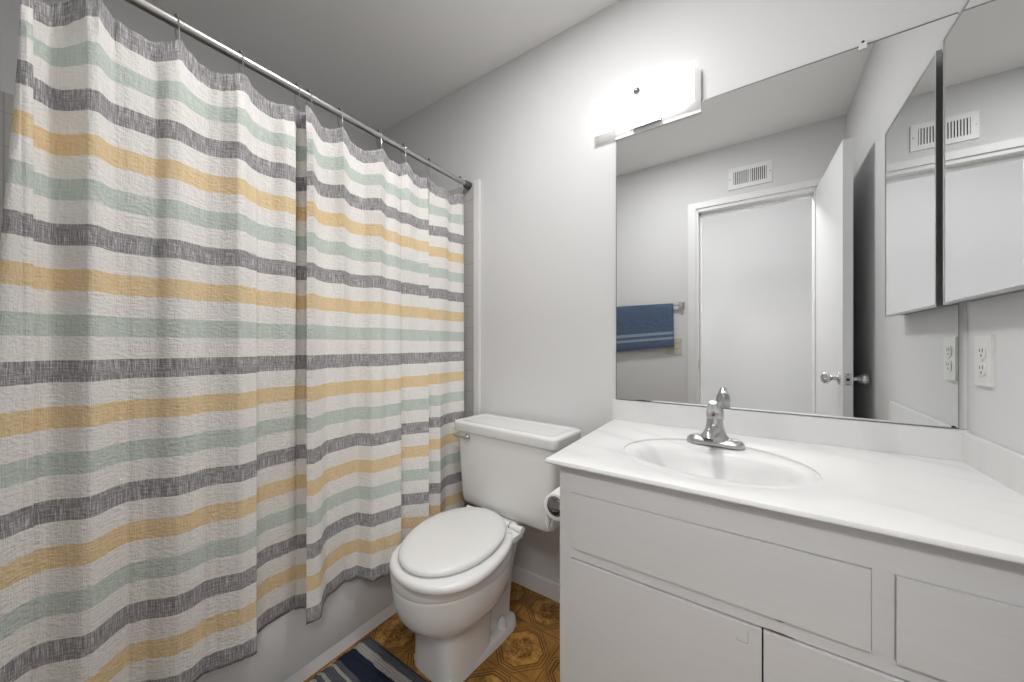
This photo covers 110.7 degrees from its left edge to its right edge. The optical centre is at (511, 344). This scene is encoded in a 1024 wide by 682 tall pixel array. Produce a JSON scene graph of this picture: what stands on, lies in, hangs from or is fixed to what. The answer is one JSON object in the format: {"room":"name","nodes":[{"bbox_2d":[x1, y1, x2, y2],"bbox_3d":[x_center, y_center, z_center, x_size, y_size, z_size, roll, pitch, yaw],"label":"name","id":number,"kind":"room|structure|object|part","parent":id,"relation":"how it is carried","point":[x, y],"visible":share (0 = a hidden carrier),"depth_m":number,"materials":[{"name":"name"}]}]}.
{"room":"bathroom","nodes":[
{"label":"bathroom","id":0,"kind":"room"},
{"bbox_2d":[0,0,378,150],"bbox_3d":[-1.325,-0.120,1.630,0.100,2.440,1.554,0,0,34],"label":"wall","id":1,"kind":"structure","parent":0,"point":[151,28],"depth_m":1.44,"materials":[{"name":"paint"}]},
{"bbox_2d":[0,91,13,235],"bbox_3d":[-1.249,-0.030,1.646,0.008,1.540,1.426,0,0,34],"label":"tiled wall","id":2,"kind":"structure","parent":1,"relation":"attached to","point":[6,99],"depth_m":1.12,"materials":[{"name":"tile"}]},
{"bbox_2d":[148,0,618,132],"bbox_3d":[-0.266,-1.365,0.964,2.601,0.050,1.654,0,0,34],"label":"ceiling","id":3,"kind":"structure","parent":0,"point":[382,62],"depth_m":1.55,"materials":[{"name":"paint"}]},
{"bbox_2d":[303,581,559,681],"bbox_3d":[-0.266,1.125,0.964,2.601,0.050,1.654,0,0,34],"label":"floor","id":4,"kind":"structure","parent":0,"point":[531,652],"depth_m":1.30,"materials":[{"name":"tile"}]},
{"bbox_2d":[196,501,465,681],"bbox_3d":[-0.935,0.907,1.435,0.739,0.385,1.410,0,0,34],"label":"bathtub","id":5,"kind":"object","parent":4,"relation":"on","point":[289,649],"visible":0.02,"depth_m":1.18,"materials":[{"name":"ceramic"}]},
{"bbox_2d":[309,636,427,681],"bbox_3d":[-0.520,1.094,0.852,0.586,0.012,0.777,0,0,34],"label":"bath rug","id":6,"kind":"object","parent":4,"relation":"on","point":[368,661],"visible":1,"depth_m":1.19,"materials":[{"name":"fabric"}]},
{"bbox_2d":[389,414,580,681],"bbox_3d":[-0.130,0.717,1.321,0.536,0.766,0.668,0,0,38],"label":"toilet","id":7,"kind":"object","parent":4,"relation":"on","point":[451,575],"visible":0.98,"depth_m":1.25,"materials":[{"name":"ceramic"}]},
{"bbox_3d":[-0.188,0.708,1.236,0.360,0.027,0.464,0,0,38],"label":"seat","id":8,"kind":"part","parent":7,"relation":"part of","materials":[{"name":"plastic"}]},
{"bbox_3d":[-0.203,0.678,1.263,0.342,0.027,0.442,0,0,38],"label":"seat lid","id":9,"kind":"part","parent":7,"relation":"part of","materials":[{"name":"plastic"}]},
{"bbox_3d":[-0.201,0.912,1.266,0.366,0.376,0.468,0,0,38],"label":"bowl","id":10,"kind":"part","parent":7,"relation":"part of","materials":[{"name":"ceramic"}]},
{"bbox_3d":[0.007,0.534,1.497,0.502,0.324,0.189,0,0,38],"label":"tank","id":11,"kind":"part","parent":7,"relation":"part of","materials":[{"name":"ceramic"}]},
{"bbox_3d":[0.009,0.356,1.500,0.536,0.044,0.215,0,0,38],"label":"tank lid","id":12,"kind":"part","parent":7,"relation":"part of","materials":[{"name":"ceramic"}]},
{"bbox_3d":[0.003,0.707,1.316,0.052,0.018,0.056,0,0,38],"label":"hinge post","id":13,"kind":"part","parent":7,"relation":"part of","materials":[{"name":"plastic"}]},
{"bbox_2d":[560,466,1023,681],"bbox_3d":[0.621,0.702,0.886,0.843,0.797,0.550,0,0,34],"label":"vanity cabinet","id":14,"kind":"object","parent":4,"relation":"on","point":[658,584],"visible":0.94,"depth_m":0.67,"materials":[{"name":"paint"}]},
{"bbox_2d":[547,496,559,511],"bbox_3d":[0.189,0.477,1.095,0.110,0.048,0.166,0,0,34],"label":"paper holder","id":15,"kind":"object","parent":14,"relation":"attached to","point":[553,502],"visible":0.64,"depth_m":1.05,"materials":[{"name":"plastic"}]},
{"bbox_2d":[544,487,559,529],"bbox_3d":[0.162,0.509,1.113,0.081,0.121,0.112,0,0,34],"label":"toilet paper roll","id":16,"kind":"object","parent":15,"relation":"on","point":[549,515],"visible":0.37,"depth_m":1.08,"materials":[{"name":"paper"}]},
{"bbox_3d":[0.154,0.473,1.034,0.099,0.040,0.026,0,0,34],"label":"bracket arm","id":17,"kind":"part","parent":15,"relation":"part of","materials":[{"name":"silver metal"}]},
{"bbox_3d":[0.313,0.769,0.780,0.388,0.470,0.020,0,0,34],"label":"cabinet door","id":18,"kind":"part","parent":14,"relation":"part of","materials":[{"name":"paint"}]},
{"bbox_3d":[0.374,0.436,0.739,0.534,0.135,0.020,0,0,34],"label":"false drawer","id":19,"kind":"part","parent":14,"relation":"part of","materials":[{"name":"paint"}]},
{"bbox_2d":[545,420,1023,564],"bbox_3d":[0.603,0.351,0.897,0.890,0.126,0.578,0,0,34],"label":"countertop","id":20,"kind":"structure","parent":14,"relation":"on","point":[943,503],"depth_m":0.75,"materials":[{"name":"stone"}]},
{"bbox_2d":[687,400,744,449],"bbox_3d":[0.569,0.225,1.006,0.150,0.130,0.138,0,0,38],"label":"faucet","id":21,"kind":"object","parent":20,"relation":"on","point":[714,434],"visible":1,"depth_m":1.01,"materials":[{"name":"silver metal"}]},
{"bbox_3d":[0.560,0.248,0.995,0.040,0.046,0.106,0,0,38],"label":"spout","id":22,"kind":"part","parent":21,"relation":"part of","materials":[{"name":"silver metal"}]},
{"bbox_3d":[0.588,0.186,1.030,0.039,0.053,0.055,0,0,38],"label":"lever","id":23,"kind":"part","parent":21,"relation":"part of","materials":[{"name":"silver metal"}]},
{"bbox_3d":[0.597,0.195,1.042,0.046,0.046,0.046,0,0,38],"label":"handle","id":24,"kind":"part","parent":21,"relation":"part of","materials":[{"name":"silver metal"}]},
{"bbox_3d":[0.594,0.280,1.038,0.150,0.022,0.054,0,0,38],"label":"plate","id":25,"kind":"part","parent":21,"relation":"part of","materials":[{"name":"silver metal"}]},
{"bbox_2d":[962,432,1023,495],"bbox_3d":[0.961,0.252,0.642,0.012,0.072,0.554,0,0,34],"label":"side splash","id":26,"kind":"object","parent":20,"relation":"on","point":[1004,465],"visible":1,"depth_m":0.76,"materials":[{"name":"stone"}]},
{"bbox_3d":[0.634,0.768,0.559,0.385,0.470,0.022,0,0,34],"label":"cabinet door","id":27,"kind":"part","parent":14,"relation":"part of","materials":[{"name":"paint"}]},
{"bbox_3d":[0.705,0.436,0.510,0.214,0.136,0.024,0,0,34],"label":"false drawer","id":28,"kind":"part","parent":14,"relation":"part of","materials":[{"name":"paint"}]},
{"bbox_2d":[379,0,966,583],"bbox_3d":[0.174,-0.120,1.604,2.601,2.440,0.100,0,0,34],"label":"wall","id":29,"kind":"structure","parent":0,"point":[522,128],"depth_m":1.50,"materials":[{"name":"paint"}]},
{"bbox_2d":[448,183,473,417],"bbox_3d":[-0.516,-0.040,2.012,0.801,1.560,0.008,0,0,34],"label":"tiled wall","id":30,"kind":"structure","parent":29,"relation":"attached to","point":[468,194],"depth_m":1.80,"materials":[{"name":"tile"}]},
{"bbox_2d":[124,0,471,189],"bbox_3d":[-0.619,-0.810,1.218,0.039,0.039,1.417,0,0,34],"label":"curtain rod","id":31,"kind":"object","parent":30,"relation":"attached to","point":[146,6],"visible":0.96,"depth_m":1.05,"materials":[{"name":"metal"}]},
{"bbox_2d":[174,13,179,39],"bbox_3d":[-0.843,-0.791,0.892,0.035,0.085,0.010,0,0,34],"label":"curtain hook","id":32,"kind":"object","parent":31,"relation":"hanging from","point":[175,14],"visible":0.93,"depth_m":0.88,"materials":[{"name":"silver metal"}]},
{"bbox_2d":[238,50,243,73],"bbox_3d":[-0.767,-0.791,1.002,0.035,0.085,0.010,0,0,34],"label":"curtain hook","id":33,"kind":"object","parent":31,"relation":"hanging from","point":[240,51],"visible":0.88,"depth_m":0.99,"materials":[{"name":"silver metal"}]},
{"bbox_2d":[295,82,299,108],"bbox_3d":[-0.683,-0.791,1.125,0.035,0.085,0.010,0,0,34],"label":"curtain hook","id":34,"kind":"object","parent":31,"relation":"hanging from","point":[296,83],"visible":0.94,"depth_m":1.12,"materials":[{"name":"silver metal"}]},
{"bbox_2d":[306,89,311,109],"bbox_3d":[-0.662,-0.791,1.155,0.035,0.085,0.010,0,0,34],"label":"curtain hook","id":35,"kind":"object","parent":31,"relation":"hanging from","point":[308,90],"visible":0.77,"depth_m":1.15,"materials":[{"name":"silver metal"}]},
{"bbox_2d":[337,107,342,127],"bbox_3d":[-0.603,-0.791,1.241,0.035,0.085,0.010,0,0,34],"label":"curtain hook","id":36,"kind":"object","parent":31,"relation":"hanging from","point":[339,108],"visible":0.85,"depth_m":1.23,"materials":[{"name":"silver metal"}]},
{"bbox_2d":[463,180,471,189],"bbox_3d":[-0.228,-0.810,1.788,0.039,0.039,0.034,0,0,34],"label":"end cap","id":37,"kind":"object","parent":31,"relation":"on","point":[467,184],"depth_m":1.78,"materials":[{"name":"metal"}]},
{"bbox_3d":[-0.256,-0.791,1.747,0.035,0.085,0.010,0,0,34],"label":"curtain hook","id":38,"kind":"object","parent":31,"relation":"hanging from","visible":0},
{"bbox_2d":[0,0,464,681],"bbox_3d":[-0.595,0.043,1.180,0.125,1.596,1.366,0,0,34],"label":"shower curtain","id":39,"kind":"object","parent":38,"relation":"hanging from","point":[232,326],"visible":0.98,"depth_m":0.88,"materials":[{"name":"multicoloured fabric"}]},
{"bbox_2d":[474,179,480,506],"bbox_3d":[-0.175,0.113,1.773,0.033,1.875,0.016,0,0,34],"label":"trim","id":40,"kind":"structure","parent":29,"relation":"attached to","point":[477,183],"depth_m":1.76,"materials":[{"name":"paint"}]},
{"bbox_2d":[512,564,559,602],"bbox_3d":[0.138,1.064,1.561,0.720,0.072,0.012,0,0,34],"label":"baseboard","id":41,"kind":"structure","parent":29,"relation":"attached to","point":[548,588],"depth_m":1.57,"materials":[{"name":"paint"}]},
{"bbox_2d":[591,59,700,139],"bbox_3d":[0.474,-0.879,1.293,0.378,0.168,0.058,0,0,34],"label":"vanity light","id":42,"kind":"object","parent":29,"relation":"attached to","point":[674,94],"visible":1,"depth_m":1.27,"materials":[{"name":"white glass"}]},
{"bbox_2d":[616,12,958,428],"bbox_3d":[0.762,-0.318,1.132,0.867,1.060,0.011,0,0,34],"label":"wall mirror","id":43,"kind":"object","parent":29,"relation":"attached to","point":[779,242],"visible":0.97,"depth_m":1.06,"materials":[{"name":"silver mirror"}]},
{"bbox_2d":[612,399,969,460],"bbox_3d":[0.761,0.250,1.128,0.890,0.076,0.019,0,0,34],"label":"backsplash","id":44,"kind":"structure","parent":29,"relation":"attached to","point":[932,442],"depth_m":1.03,"materials":[{"name":"stone"}]},
{"bbox_2d":[967,291,1023,454],"bbox_3d":[0.737,-0.120,0.215,0.100,2.440,1.554,0,0,34],"label":"wall","id":45,"kind":"structure","parent":0,"point":[995,414],"depth_m":0.76,"materials":[{"name":"paint"}]},
{"bbox_2d":[943,0,1023,304],"bbox_3d":[0.975,-0.433,0.693,0.046,0.666,0.441,0,0,34],"label":"medicine cabinet","id":46,"kind":"object","parent":45,"relation":"attached to","point":[983,48],"visible":1,"depth_m":0.74,"materials":[{"name":"metal"}]},
{"bbox_2d":[975,335,994,386],"bbox_3d":[1.080,0.036,0.811,0.008,0.115,0.070,0,0,34],"label":"wall outlet","id":47,"kind":"object","parent":45,"relation":"attached to","point":[984,345],"visible":1,"depth_m":0.80,"materials":[{"name":"plastic"}]},
{"bbox_2d":[977,346,985,358],"bbox_3d":[1.078,0.017,0.812,0.003,0.029,0.033,0,0,34],"label":"receptacle","id":48,"kind":"object","parent":47,"relation":"attached to","point":[981,350],"depth_m":0.81,"materials":[{"name":"plastic"}]},
{"bbox_2d":[977,363,985,375],"bbox_3d":[1.078,0.056,0.812,0.003,0.029,0.033,0,0,34],"label":"receptacle","id":49,"kind":"object","parent":47,"relation":"attached to","point":[981,367],"depth_m":0.81,"materials":[{"name":"plastic"}]}
]}

